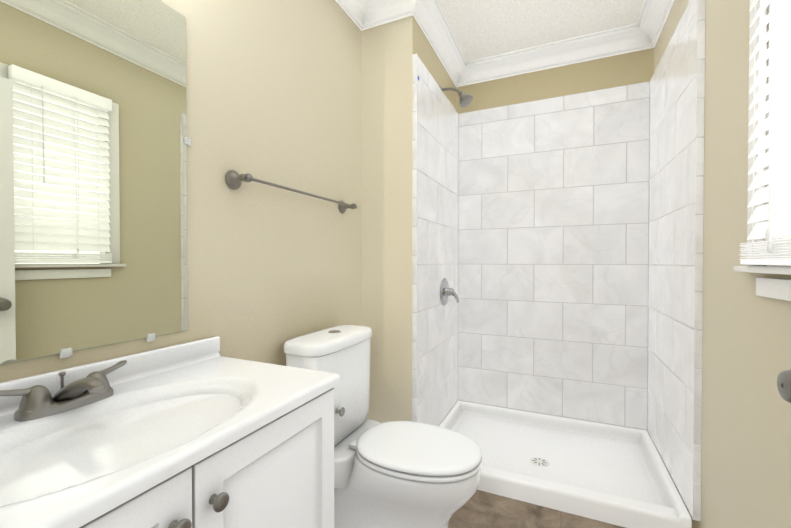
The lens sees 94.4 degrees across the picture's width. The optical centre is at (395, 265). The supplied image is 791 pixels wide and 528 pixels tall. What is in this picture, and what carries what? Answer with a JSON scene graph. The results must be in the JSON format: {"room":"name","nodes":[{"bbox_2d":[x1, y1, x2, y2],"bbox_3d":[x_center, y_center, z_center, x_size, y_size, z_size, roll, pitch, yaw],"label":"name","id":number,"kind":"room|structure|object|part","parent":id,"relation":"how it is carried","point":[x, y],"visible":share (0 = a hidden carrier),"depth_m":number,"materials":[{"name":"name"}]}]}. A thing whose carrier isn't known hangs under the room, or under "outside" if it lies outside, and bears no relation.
{"room":"bathroom","nodes":[
{"label":"bathroom","id":0,"kind":"room"},
{"bbox_2d":[0,0,361,382],"bbox_3d":[-0.710,-0.155,1.060,0.100,2.560,4.250,0,1,24],"label":"wall","id":1,"kind":"structure","parent":0,"point":[273,92],"depth_m":1.42,"materials":[{"name":"paint"}]},
{"bbox_2d":[0,0,190,363],"bbox_3d":[-0.784,-0.272,0.758,0.010,0.964,0.782,0,1,24],"label":"mirror","id":2,"kind":"object","parent":1,"relation":"attached to","point":[95,141],"visible":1,"depth_m":0.88,"materials":[{"name":"silver mirror"}]},
{"bbox_2d":[225,170,356,212],"bbox_3d":[-0.381,-0.301,1.562,0.083,0.066,0.756,0,1,24],"label":"towel rail","id":3,"kind":"object","parent":1,"relation":"attached to","point":[234,179],"visible":1,"depth_m":1.28,"materials":[{"name":"silver metal"}]},
{"bbox_2d":[335,0,386,30],"bbox_3d":[-0.525,-1.378,1.187,0.120,0.118,1.880,0,1,24],"label":"crown molding","id":4,"kind":"structure","parent":1,"relation":"attached to","point":[366,14],"depth_m":1.98,"materials":[{"name":"white wood"}]},
{"bbox_2d":[361,16,454,424],"bbox_3d":[0.130,-0.170,2.419,0.310,2.560,0.880,0,1,24],"label":"wall","id":5,"kind":"structure","parent":0,"point":[386,74],"depth_m":2.01,"materials":[{"name":"paint"}]},
{"bbox_2d":[399,0,466,83],"bbox_3d":[0.269,-1.389,2.220,0.114,0.118,0.864,0,1,24],"label":"crown molding","id":6,"kind":"structure","parent":5,"relation":"attached to","point":[428,14],"depth_m":2.18,"materials":[{"name":"white wood"}]},
{"bbox_2d":[412,54,459,425],"bbox_3d":[0.274,-0.058,2.327,0.028,2.130,0.840,0,1,24],"label":"tiled wall","id":7,"kind":"structure","parent":5,"relation":"attached to","point":[435,122],"depth_m":2.21,"materials":[{"name":"tile"}]},
{"bbox_2d":[440,278,458,305],"bbox_3d":[0.368,0.170,2.381,0.105,0.180,0.180,0,1,24],"label":"shower valve","id":8,"kind":"object","parent":7,"relation":"attached to","point":[446,291],"visible":1,"depth_m":2.36,"materials":[{"name":"silver metal"}]},
{"bbox_2d":[439,86,472,107],"bbox_3d":[0.385,-1.089,2.337,0.212,0.160,0.091,0,1,24],"label":"shower head","id":9,"kind":"object","parent":5,"relation":"attached to","point":[465,100],"visible":0.85,"depth_m":2.31},
{"bbox_2d":[413,16,653,113],"bbox_3d":[0.834,-1.284,2.088,1.235,0.324,0.879,0,1,24],"label":"wall band","id":10,"kind":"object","parent":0,"point":[635,67],"visible":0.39,"depth_m":2.42,"materials":[{"name":"paint"}]},
{"bbox_2d":[448,490,624,527],"bbox_3d":[0.312,1.180,0.612,2.345,0.100,4.250,0,1,24],"label":"floor","id":11,"kind":"structure","parent":0,"point":[481,509],"depth_m":1.64,"materials":[{"name":"stone"}]},
{"bbox_2d":[0,336,341,527],"bbox_3d":[-0.545,0.677,0.695,0.505,0.903,0.896,0,1,24],"label":"bathroom vanity","id":12,"kind":"object","parent":11,"relation":"on","point":[202,433],"visible":1,"depth_m":0.73,"materials":[{"name":"paint"}]},
{"bbox_2d":[0,360,126,421],"bbox_3d":[-0.653,0.260,0.755,0.142,0.070,0.240,0,1,24],"label":"faucet","id":13,"kind":"object","parent":12,"relation":"on","point":[93,392],"depth_m":0.74,"materials":[{"name":"silver metal"}]},
{"bbox_2d":[284,325,481,527],"bbox_3d":[-0.030,0.705,1.502,0.760,0.829,0.475,0,1,24],"label":"toilet","id":14,"kind":"object","parent":11,"relation":"on","point":[401,474],"visible":0.94,"depth_m":1.41,"materials":[{"name":"ceramic"}]},
{"bbox_3d":[-0.278,0.513,1.613,0.215,0.436,0.475,0,1,24],"label":"tank","id":15,"kind":"part","parent":14,"relation":"part of","materials":[{"name":"ceramic"}]},
{"bbox_3d":[-0.221,0.583,1.467,0.030,0.035,0.035,0,1,24],"label":"knob","id":16,"kind":"part","parent":14,"relation":"part of","materials":[{"name":"silver metal"}]},
{"bbox_3d":[0.084,0.718,1.451,0.509,0.046,0.377,0,1,24],"label":"seat","id":17,"kind":"part","parent":14,"relation":"part of","materials":[{"name":"plastic"}]},
{"bbox_2d":[439,400,691,527],"bbox_3d":[0.829,1.061,2.103,1.179,0.104,0.849,0,1,24],"label":"shower pan","id":18,"kind":"object","parent":11,"relation":"on","point":[613,474],"visible":0.92,"depth_m":1.96,"materials":[{"name":"plastic"}]},
{"bbox_2d":[437,0,644,61],"bbox_3d":[0.312,-1.480,0.582,2.345,0.100,4.250,0,1,24],"label":"ceiling","id":19,"kind":"structure","parent":0,"point":[480,29],"depth_m":2.16,"materials":[{"name":"white paint"}]},
{"bbox_2d":[455,400,650,437],"bbox_3d":[0.940,-0.172,2.590,1.645,2.560,0.100,0,1,24],"label":"wall","id":20,"kind":"structure","parent":0,"point":[560,416],"depth_m":2.47,"materials":[{"name":"tile"}]},
{"bbox_2d":[455,23,634,86],"bbox_3d":[0.946,-1.392,2.462,1.130,0.118,0.104,0,1,24],"label":"crown molding","id":21,"kind":"structure","parent":20,"relation":"attached to","point":[619,40],"depth_m":2.42,"materials":[{"name":"white wood"}]},
{"bbox_2d":[460,82,647,428],"bbox_3d":[1.006,-0.060,2.481,1.234,2.130,0.045,0,1,24],"label":"tiled wall","id":22,"kind":"structure","parent":20,"relation":"attached to","point":[557,243],"depth_m":2.45,"materials":[{"name":"tile"}]},
{"bbox_2d":[651,0,790,527],"bbox_3d":[1.030,-0.154,0.914,0.100,2.560,2.880,0,1,24],"label":"wall","id":23,"kind":"structure","parent":0,"point":[746,429],"depth_m":1.19,"materials":[{"name":"paint"}]},
{"bbox_2d":[631,0,674,51],"bbox_3d":[0.962,-1.376,0.997,0.104,0.118,2.760,0,1,24],"label":"crown molding","id":24,"kind":"structure","parent":23,"relation":"attached to","point":[644,32],"depth_m":2.09,"materials":[{"name":"white wood"}]},
{"bbox_2d":[644,0,705,520],"bbox_3d":[1.373,-0.053,1.830,0.028,2.130,0.840,0,1,24],"label":"tiled wall","id":25,"kind":"structure","parent":23,"relation":"attached to","point":[674,186],"depth_m":1.68,"materials":[{"name":"tile"}]},
{"bbox_2d":[734,0,790,300],"bbox_3d":[0.942,-0.460,0.791,0.160,1.089,0.614,0,1,24],"label":"window","id":26,"kind":"structure","parent":23,"relation":"in","point":[777,260],"depth_m":0.95,"materials":[{"name":"white plastic"}]},
{"bbox_2d":[752,0,755,258],"bbox_3d":[0.935,-0.479,0.955,0.002,0.920,0.002,0,1,24],"label":"blind cord","id":27,"kind":"object","parent":26,"relation":"attached to","point":[755,0],"depth_m":0.96,"materials":[{"name":"white fabric"}]},
{"bbox_2d":[765,0,779,253],"bbox_3d":[0.879,-0.484,0.856,0.012,0.909,0.023,0,1,24],"label":"blind cord","id":28,"kind":"object","parent":26,"relation":"attached to","point":[770,245],"depth_m":0.86,"materials":[{"name":"white plastic"}]},
{"bbox_3d":[0.562,0.113,0.218,0.035,2.018,0.890,0,1,24],"label":"door","id":29,"kind":"structure","parent":0,"visible":0},
{"bbox_2d":[777,369,790,402],"bbox_3d":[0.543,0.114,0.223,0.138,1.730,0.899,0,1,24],"label":"door knob","id":30,"kind":"object","parent":29,"relation":"attached to","point":[784,383],"depth_m":0.60,"materials":[{"name":"silver metal"}]}
]}

